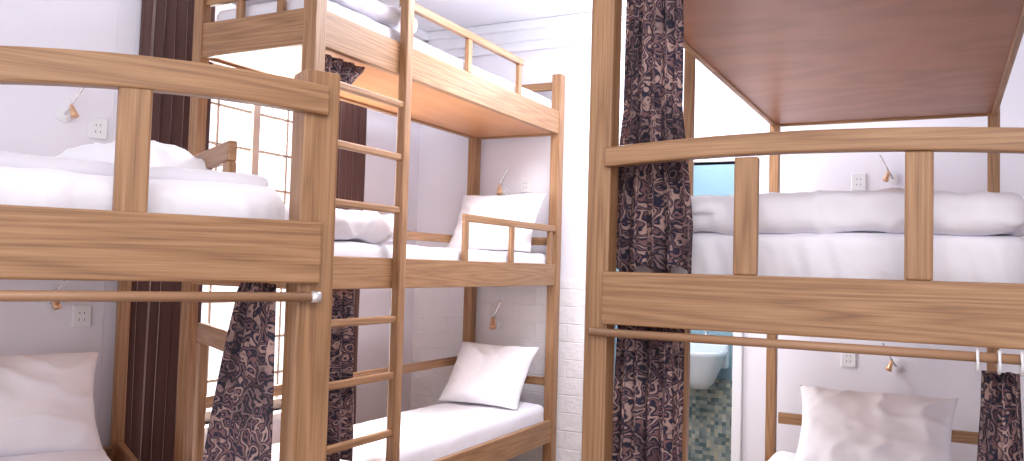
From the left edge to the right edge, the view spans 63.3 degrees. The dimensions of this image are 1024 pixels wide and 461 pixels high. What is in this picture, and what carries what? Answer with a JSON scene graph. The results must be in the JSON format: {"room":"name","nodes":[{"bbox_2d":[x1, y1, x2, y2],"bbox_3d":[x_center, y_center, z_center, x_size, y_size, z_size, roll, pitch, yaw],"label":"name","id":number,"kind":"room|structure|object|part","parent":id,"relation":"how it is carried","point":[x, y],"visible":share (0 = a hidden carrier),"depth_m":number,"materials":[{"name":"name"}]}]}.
{"room":"dormitory","nodes":[
{"label":"dormitory","id":0,"kind":"room"},
{"bbox_2d":[0,0,141,446],"bbox_3d":[-2.655,-0.018,2.678,2.600,2.760,0.100,3,-3,-33],"label":"wall","id":1,"kind":"structure","parent":0,"point":[30,124],"depth_m":3.21,"materials":[{"name":"white paint"}]},
{"bbox_2d":[39,280,64,310],"bbox_3d":[-1.740,0.236,3.157,0.120,0.140,0.055,0,-3,30],"label":"reading lamp","id":2,"kind":"object","parent":1,"relation":"attached to","point":[46,306],"visible":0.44,"depth_m":3.15,"materials":[{"name":"white plastic"}]},
{"bbox_3d":[-1.774,0.278,3.171,0.056,0.056,0.022,3,-3,-33],"label":"wall plate","id":3,"kind":"part","parent":2,"relation":"part of","materials":[{"name":"white plastic"}]},
{"bbox_2d":[56,87,83,121],"bbox_3d":[-1.698,-0.492,3.202,0.120,0.140,0.055,0,-3,30],"label":"reading lamp","id":4,"kind":"object","parent":1,"relation":"attached to","point":[64,114],"visible":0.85,"depth_m":3.20,"materials":[{"name":"white plastic"}]},
{"bbox_3d":[-1.733,-0.450,3.217,0.056,0.056,0.022,3,-3,-33],"label":"wall plate","id":5,"kind":"part","parent":4,"relation":"part of","materials":[{"name":"white plastic"}]},
{"bbox_2d":[72,305,91,326],"bbox_3d":[-1.679,0.334,3.240,0.068,0.086,0.010,3,-3,-33],"label":"wall outlet","id":6,"kind":"object","parent":1,"relation":"attached to","point":[81,314],"visible":1,"depth_m":3.24,"materials":[{"name":"white plastic"}]},
{"bbox_2d":[88,117,107,139],"bbox_3d":[-1.638,-0.404,3.285,0.068,0.086,0.010,3,-3,-33],"label":"wall outlet","id":7,"kind":"object","parent":1,"relation":"attached to","point":[98,127],"visible":1,"depth_m":3.28,"materials":[{"name":"white plastic"}]},
{"bbox_2d":[97,0,419,447],"bbox_3d":[-1.150,0.093,4.285,0.100,2.760,2.180,0,-3,28],"label":"wall","id":8,"kind":"structure","parent":0,"point":[381,132],"depth_m":4.90,"materials":[{"name":"white paint"}]},
{"bbox_2d":[204,408,280,434],"bbox_3d":[-1.276,0.903,3.988,0.160,0.030,1.020,0,-3,28],"label":"sill","id":9,"kind":"structure","parent":8,"relation":"attached to","point":[276,414],"depth_m":4.06,"materials":[{"name":"paint"}]},
{"bbox_2d":[202,63,292,422],"bbox_3d":[-1.281,-0.026,4.044,0.050,1.830,0.940,0,-3,28],"label":"casement","id":10,"kind":"object","parent":8,"relation":"attached to","point":[252,151],"visible":0.06,"depth_m":4.05,"materials":[{"name":"beige paint"}]},
{"bbox_2d":[377,0,626,31],"bbox_3d":[0.092,-1.351,3.192,7.200,0.100,6.800,0,-3,28],"label":"ceiling","id":11,"kind":"structure","parent":0,"point":[464,13],"depth_m":4.67,"materials":[{"name":"paint"}]},
{"bbox_2d":[613,268,618,394],"bbox_3d":[0.658,0.187,5.269,0.100,2.760,1.040,0,-3,28],"label":"wall","id":12,"kind":"structure","parent":0,"point":[615,341],"depth_m":5.12,"materials":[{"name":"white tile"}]},
{"bbox_2d":[688,164,734,460],"bbox_3d":[1.446,0.218,5.483,1.300,2.760,0.130,0,-3,28],"label":"wall","id":13,"kind":"structure","parent":0,"point":[710,410],"depth_m":5.45,"materials":[{"name":"tile"}]},
{"bbox_2d":[690,330,729,388],"bbox_3d":[1.201,0.798,5.300,0.340,0.412,0.357,0,-3,28],"label":"sink","id":14,"kind":"object","parent":13,"relation":"attached to","point":[706,360],"depth_m":5.20,"materials":[{"name":"white ceramic"}]},
{"bbox_2d":[690,350,727,388],"bbox_3d":[1.199,0.884,5.297,0.340,0.240,0.357,0,-3,28],"label":"basin","id":15,"kind":"object","parent":14,"relation":"in","point":[705,365],"depth_m":5.18,"materials":[{"name":"white ceramic"}]},
{"bbox_2d":[417,34,1023,460],"bbox_3d":[1.570,0.164,4.152,5.050,2.760,0.100,0,-3,28],"label":"wall","id":16,"kind":"structure","parent":0,"point":[443,157],"depth_m":4.23,"materials":[{"name":"white paint"}]},
{"bbox_2d":[490,300,502,329],"bbox_3d":[-0.090,0.494,4.864,0.071,0.182,0.156,2,-2,0],"label":"reading lamp","id":17,"kind":"object","parent":16,"relation":"attached to","point":[496,323],"visible":1,"depth_m":4.82,"materials":[{"name":"white plastic"}]},
{"bbox_3d":[-0.095,0.550,4.910,0.072,0.072,0.029,0,-3,28],"label":"wall plate","id":18,"kind":"part","parent":17,"relation":"part of","materials":[{"name":"white plastic"}]},
{"bbox_2d":[410,280,585,460],"bbox_3d":[-0.085,0.861,4.910,1.220,1.160,0.012,0,-3,28],"label":"dado","id":19,"kind":"object","parent":16,"relation":"attached to","point":[437,312],"depth_m":4.85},
{"bbox_2d":[497,168,507,195],"bbox_3d":[-0.054,-0.280,4.908,0.066,0.168,0.144,2,-2,0],"label":"reading lamp","id":20,"kind":"object","parent":16,"relation":"attached to","point":[501,191],"visible":0.98,"depth_m":4.87,"materials":[{"name":"white plastic"}]},
{"bbox_3d":[-0.058,-0.228,4.951,0.067,0.067,0.026,0,-3,28],"label":"wall plate","id":21,"kind":"part","parent":20,"relation":"part of","materials":[{"name":"white plastic"}]},
{"bbox_2d":[414,8,625,57],"bbox_3d":[1.085,-1.192,3.207,4.850,0.160,2.160,0,-3,28],"label":"ceiling","id":22,"kind":"structure","parent":16,"relation":"attached to","point":[572,29],"depth_m":4.88,"materials":[{"name":"paint"}]},
{"bbox_2d":[520,178,530,192],"bbox_3d":[0.080,-0.267,4.890,0.068,0.086,0.010,0,-3,28],"label":"wall outlet","id":23,"kind":"object","parent":16,"relation":"attached to","point":[525,184],"visible":1,"depth_m":4.89,"materials":[{"name":"white plastic"}]},
{"bbox_2d":[694,156,745,460],"bbox_3d":[0.854,0.559,4.496,0.805,1.960,0.130,0,-3,28],"label":"trim","id":24,"kind":"structure","parent":16,"relation":"attached to","point":[737,366],"depth_m":4.25,"materials":[{"name":"paint"}]},
{"bbox_2d":[841,353,855,367],"bbox_3d":[1.634,0.621,4.030,0.068,0.086,0.010,0,-3,28],"label":"wall outlet","id":25,"kind":"object","parent":16,"relation":"attached to","point":[847,359],"visible":0.69,"depth_m":4.03,"materials":[{"name":"white plastic"}]},
{"bbox_2d":[851,173,865,190],"bbox_3d":[1.692,-0.238,4.049,0.068,0.086,0.010,0,-3,28],"label":"wall outlet","id":26,"kind":"object","parent":16,"relation":"attached to","point":[858,180],"visible":1,"depth_m":4.05,"materials":[{"name":"white plastic"}]},
{"bbox_2d":[879,155,898,184],"bbox_3d":[1.794,-0.291,3.957,0.120,0.140,0.055,3,-3,-35],"label":"reading lamp","id":27,"kind":"object","parent":16,"relation":"attached to","point":[891,178],"visible":1,"depth_m":3.95,"materials":[{"name":"white plastic"}]},
{"bbox_3d":[1.824,-0.247,3.974,0.056,0.056,0.022,0,-3,28],"label":"wall plate","id":28,"kind":"part","parent":27,"relation":"part of","materials":[{"name":"white plastic"}]},
{"bbox_2d":[882,343,902,371],"bbox_3d":[1.786,0.598,3.909,0.120,0.140,0.055,3,-3,-35],"label":"reading lamp","id":29,"kind":"object","parent":16,"relation":"attached to","point":[893,365],"visible":0.79,"depth_m":3.91,"materials":[{"name":"white plastic"}]},
{"bbox_3d":[1.817,0.642,3.926,0.056,0.056,0.022,0,-3,28],"label":"wall plate","id":30,"kind":"part","parent":29,"relation":"part of","materials":[{"name":"white plastic"}]},
{"bbox_3d":[-1.114,-1.233,4.038,0.024,0.024,1.500,0,-3,28],"label":"rod","id":31,"kind":"object","parent":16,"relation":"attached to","visible":0},
{"bbox_2d":[124,0,214,460],"bbox_3d":[-1.430,0.065,3.447,0.072,2.632,0.406,0,-3,28],"label":"drape","id":32,"kind":"object","parent":31,"relation":"hanging from","point":[166,27],"visible":0.37,"depth_m":3.40,"materials":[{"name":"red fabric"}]},
{"bbox_2d":[333,100,366,424],"bbox_3d":[-0.910,0.123,4.440,0.080,2.632,0.316,0,-3,26],"label":"drape","id":33,"kind":"object","parent":31,"relation":"hanging from","point":[350,184],"visible":0.2,"depth_m":4.51,"materials":[{"name":"red fabric"}]},
{"bbox_3d":[-0.196,1.472,2.670,7.200,0.080,7.700,0,-3,28],"label":"floor","id":34,"kind":"structure","parent":0,"visible":0},
{"bbox_2d":[0,46,340,460],"bbox_3d":[-1.282,0.545,2.135,0.880,1.665,2.164,3,-3,-33],"label":"bunk bed","id":35,"kind":"object","parent":34,"relation":"on","point":[126,243],"visible":0.81,"depth_m":1.39,"materials":[{"name":"brown wood"}]},
{"bbox_2d":[0,449,110,460],"bbox_3d":[-1.329,0.785,2.107,0.715,0.153,2.038,3,-3,-33],"label":"mattress","id":36,"kind":"object","parent":35,"relation":"on","point":[90,454],"visible":0.34,"depth_m":2.70,"materials":[{"name":"white fabric"}]},
{"bbox_2d":[0,351,102,456],"bbox_3d":[-1.708,0.586,2.785,0.600,0.326,0.290,3,-3,-33],"label":"pillow","id":37,"kind":"object","parent":36,"relation":"on","point":[47,404],"visible":0.98,"depth_m":2.79,"materials":[{"name":"white fabric"}]},
{"bbox_2d":[0,166,284,219],"bbox_3d":[-1.280,-0.007,2.163,0.799,0.162,2.062,3,-3,-33],"label":"mattress","id":38,"kind":"object","parent":35,"relation":"on","point":[41,187],"visible":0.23,"depth_m":1.40,"materials":[{"name":"white fabric"}]},
{"bbox_2d":[0,151,267,186],"bbox_3d":[-1.204,-0.093,2.051,0.774,0.050,1.551,3,-3,-33],"label":"duvet","id":39,"kind":"object","parent":38,"relation":"on","point":[7,159],"visible":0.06,"depth_m":1.45,"materials":[{"name":"white fabric"}]},
{"bbox_2d":[56,140,211,169],"bbox_3d":[-1.010,-0.174,2.237,0.416,0.148,0.300,-1,-4,45],"label":"pillow","id":40,"kind":"object","parent":39,"relation":"on","point":[161,154],"visible":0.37,"depth_m":2.14,"materials":[{"name":"white fabric"}]},
{"bbox_3d":[-0.695,0.099,1.249,0.838,0.017,0.017,3,-3,-33],"label":"curtain rod","id":41,"kind":"part","parent":35,"relation":"part of","materials":[{"name":"brown wood"}]},
{"bbox_2d":[202,283,275,460],"bbox_3d":[-0.610,0.686,1.737,0.040,1.169,0.602,3,-3,-33],"label":"curtain","id":42,"kind":"object","parent":35,"relation":"hanging from","point":[240,427],"visible":0.95,"depth_m":1.62,"materials":[{"name":"fabric"}]},
{"bbox_2d":[174,0,564,460],"bbox_3d":[-0.466,0.141,3.903,0.628,2.670,2.120,0,-3,28],"label":"bunk bed","id":43,"kind":"object","parent":34,"relation":"on","point":[404,82],"visible":0.76,"depth_m":3.33,"materials":[{"name":"brown wood"}]},
{"bbox_2d":[326,290,353,460],"bbox_3d":[-0.673,0.544,3.027,0.045,0.652,0.328,0,-3,28],"label":"curtain","id":44,"kind":"object","parent":43,"relation":"hanging from","point":[340,428],"visible":0.36,"depth_m":3.10,"materials":[{"name":"fabric"}]},
{"bbox_2d":[325,54,364,84],"bbox_3d":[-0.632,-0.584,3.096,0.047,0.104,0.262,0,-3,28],"label":"curtain","id":45,"kind":"object","parent":43,"relation":"hanging from","point":[348,72],"visible":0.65,"depth_m":3.09,"materials":[{"name":"fabric"}]},
{"bbox_2d":[216,0,550,107],"bbox_3d":[-0.454,-0.716,3.946,0.518,0.174,2.031,0,-3,28],"label":"mattress","id":46,"kind":"object","parent":43,"relation":"on","point":[271,7],"visible":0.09,"depth_m":3.29,"materials":[{"name":"white fabric"}]},
{"bbox_2d":[233,0,417,32],"bbox_3d":[-0.749,-0.885,3.376,0.507,0.116,0.628,0,-3,28],"label":"duvet","id":47,"kind":"object","parent":46,"relation":"on","point":[387,15],"visible":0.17,"depth_m":3.28,"materials":[{"name":"white fabric"}]},
{"bbox_2d":[271,401,543,460],"bbox_3d":[-0.503,0.991,3.872,0.519,0.155,2.029,0,-3,28],"label":"mattress","id":48,"kind":"object","parent":43,"relation":"on","point":[430,433],"visible":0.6,"depth_m":3.96,"materials":[{"name":"white fabric"}]},
{"bbox_2d":[438,341,538,410],"bbox_3d":[-0.135,0.795,4.597,0.502,0.318,0.275,0,-3,27],"label":"pillow","id":49,"kind":"object","parent":48,"relation":"on","point":[494,375],"visible":1,"depth_m":4.53,"materials":[{"name":"white fabric"}]},
{"bbox_2d":[334,241,545,263],"bbox_3d":[-0.478,0.145,3.910,0.519,0.139,2.027,0,-3,28],"label":"mattress","id":50,"kind":"object","parent":43,"relation":"on","point":[341,248],"visible":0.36,"depth_m":3.61,"materials":[{"name":"white fabric"}]},
{"bbox_2d":[285,204,393,243],"bbox_3d":[-0.766,-0.018,3.338,0.525,0.158,0.544,0,-3,28],"label":"duvet","id":51,"kind":"object","parent":50,"relation":"on","point":[369,227],"visible":0.26,"depth_m":3.22,"materials":[{"name":"white fabric"}]},
{"bbox_2d":[447,193,545,252],"bbox_3d":[-0.096,-0.046,4.664,0.540,0.336,0.218,0,-3,28],"label":"pillow","id":52,"kind":"object","parent":50,"relation":"on","point":[520,207],"visible":0.78,"depth_m":4.60,"materials":[{"name":"white fabric"}]},
{"bbox_2d":[581,0,1023,460],"bbox_3d":[1.091,0.183,2.700,0.968,2.570,2.291,0,-3,28],"label":"bunk bed","id":53,"kind":"object","parent":34,"relation":"on","point":[793,62],"visible":0.88,"depth_m":1.91,"materials":[{"name":"brown wood"}]},
{"bbox_2d":[612,325,683,460],"bbox_3d":[0.309,0.738,1.903,0.184,1.032,0.049,0,-3,28],"label":"curtain","id":54,"kind":"object","parent":53,"relation":"hanging from","point":[649,374],"visible":0.9,"depth_m":1.92,"materials":[{"name":"fabric"}]},
{"bbox_2d":[616,0,692,273],"bbox_3d":[0.330,-0.246,1.951,0.207,0.702,0.050,0,-3,28],"label":"curtain","id":55,"kind":"object","parent":53,"relation":"hanging from","point":[655,219],"visible":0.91,"depth_m":1.94,"materials":[{"name":"fabric"}]},
{"bbox_2d":[768,451,795,460],"bbox_3d":[1.083,1.006,2.663,0.848,0.128,2.166,0,-3,28],"label":"mattress","id":56,"kind":"object","parent":53,"relation":"on","point":[781,455],"visible":0.48,"depth_m":3.65,"materials":[{"name":"white fabric"}]},
{"bbox_2d":[794,385,958,460],"bbox_3d":[1.478,0.842,3.398,0.624,0.343,0.308,0,-3,28],"label":"pillow","id":57,"kind":"object","parent":56,"relation":"on","point":[838,425],"visible":1,"depth_m":3.35,"materials":[{"name":"white fabric"}]},
{"bbox_3d":[0.577,0.232,1.682,0.900,0.019,0.019,0,-3,28],"label":"curtain rod","id":58,"kind":"part","parent":53,"relation":"part of","materials":[{"name":"brown wood"}]},
{"bbox_2d":[634,232,1023,283],"bbox_3d":[1.128,0.140,2.740,0.880,0.177,2.102,0,-3,28],"label":"mattress","id":59,"kind":"object","parent":53,"relation":"on","point":[957,258],"visible":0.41,"depth_m":1.77,"materials":[{"name":"white fabric"}]},
{"bbox_2d":[691,190,1023,235],"bbox_3d":[0.971,-0.007,2.430,0.868,0.131,1.422,0,-3,28],"label":"duvet","id":60,"kind":"object","parent":59,"relation":"on","point":[980,213],"visible":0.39,"depth_m":1.78,"materials":[{"name":"white fabric"}]},
{"bbox_2d":[877,187,1023,236],"bbox_3d":[1.695,-0.070,3.253,0.587,0.205,0.300,0,-3,38],"label":"pillow","id":61,"kind":"object","parent":59,"relation":"on","point":[1020,234],"visible":0.02,"depth_m":3.28,"materials":[{"name":"white fabric"}]},
{"bbox_3d":[1.128,-0.564,2.733,0.890,0.015,2.216,0,-3,28],"label":"panel","id":62,"kind":"part","parent":53,"relation":"part of","materials":[{"name":"brown wood"}]},
{"bbox_2d":[975,348,1023,375],"bbox_3d":[0.891,0.241,1.518,0.076,0.045,0.046,0,-3,28],"label":"curtain rings","id":63,"kind":"object","parent":53,"relation":"attached to","point":[999,364],"visible":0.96,"depth_m":1.50,"materials":[{"name":"white plastic"}]},
{"bbox_2d":[977,370,1023,460],"bbox_3d":[0.914,0.762,1.558,0.154,0.987,0.047,0,-3,28],"label":"curtain","id":64,"kind":"object","parent":53,"relation":"hanging from","point":[1000,435],"visible":1,"depth_m":1.57,"materials":[{"name":"fabric"}]}
]}

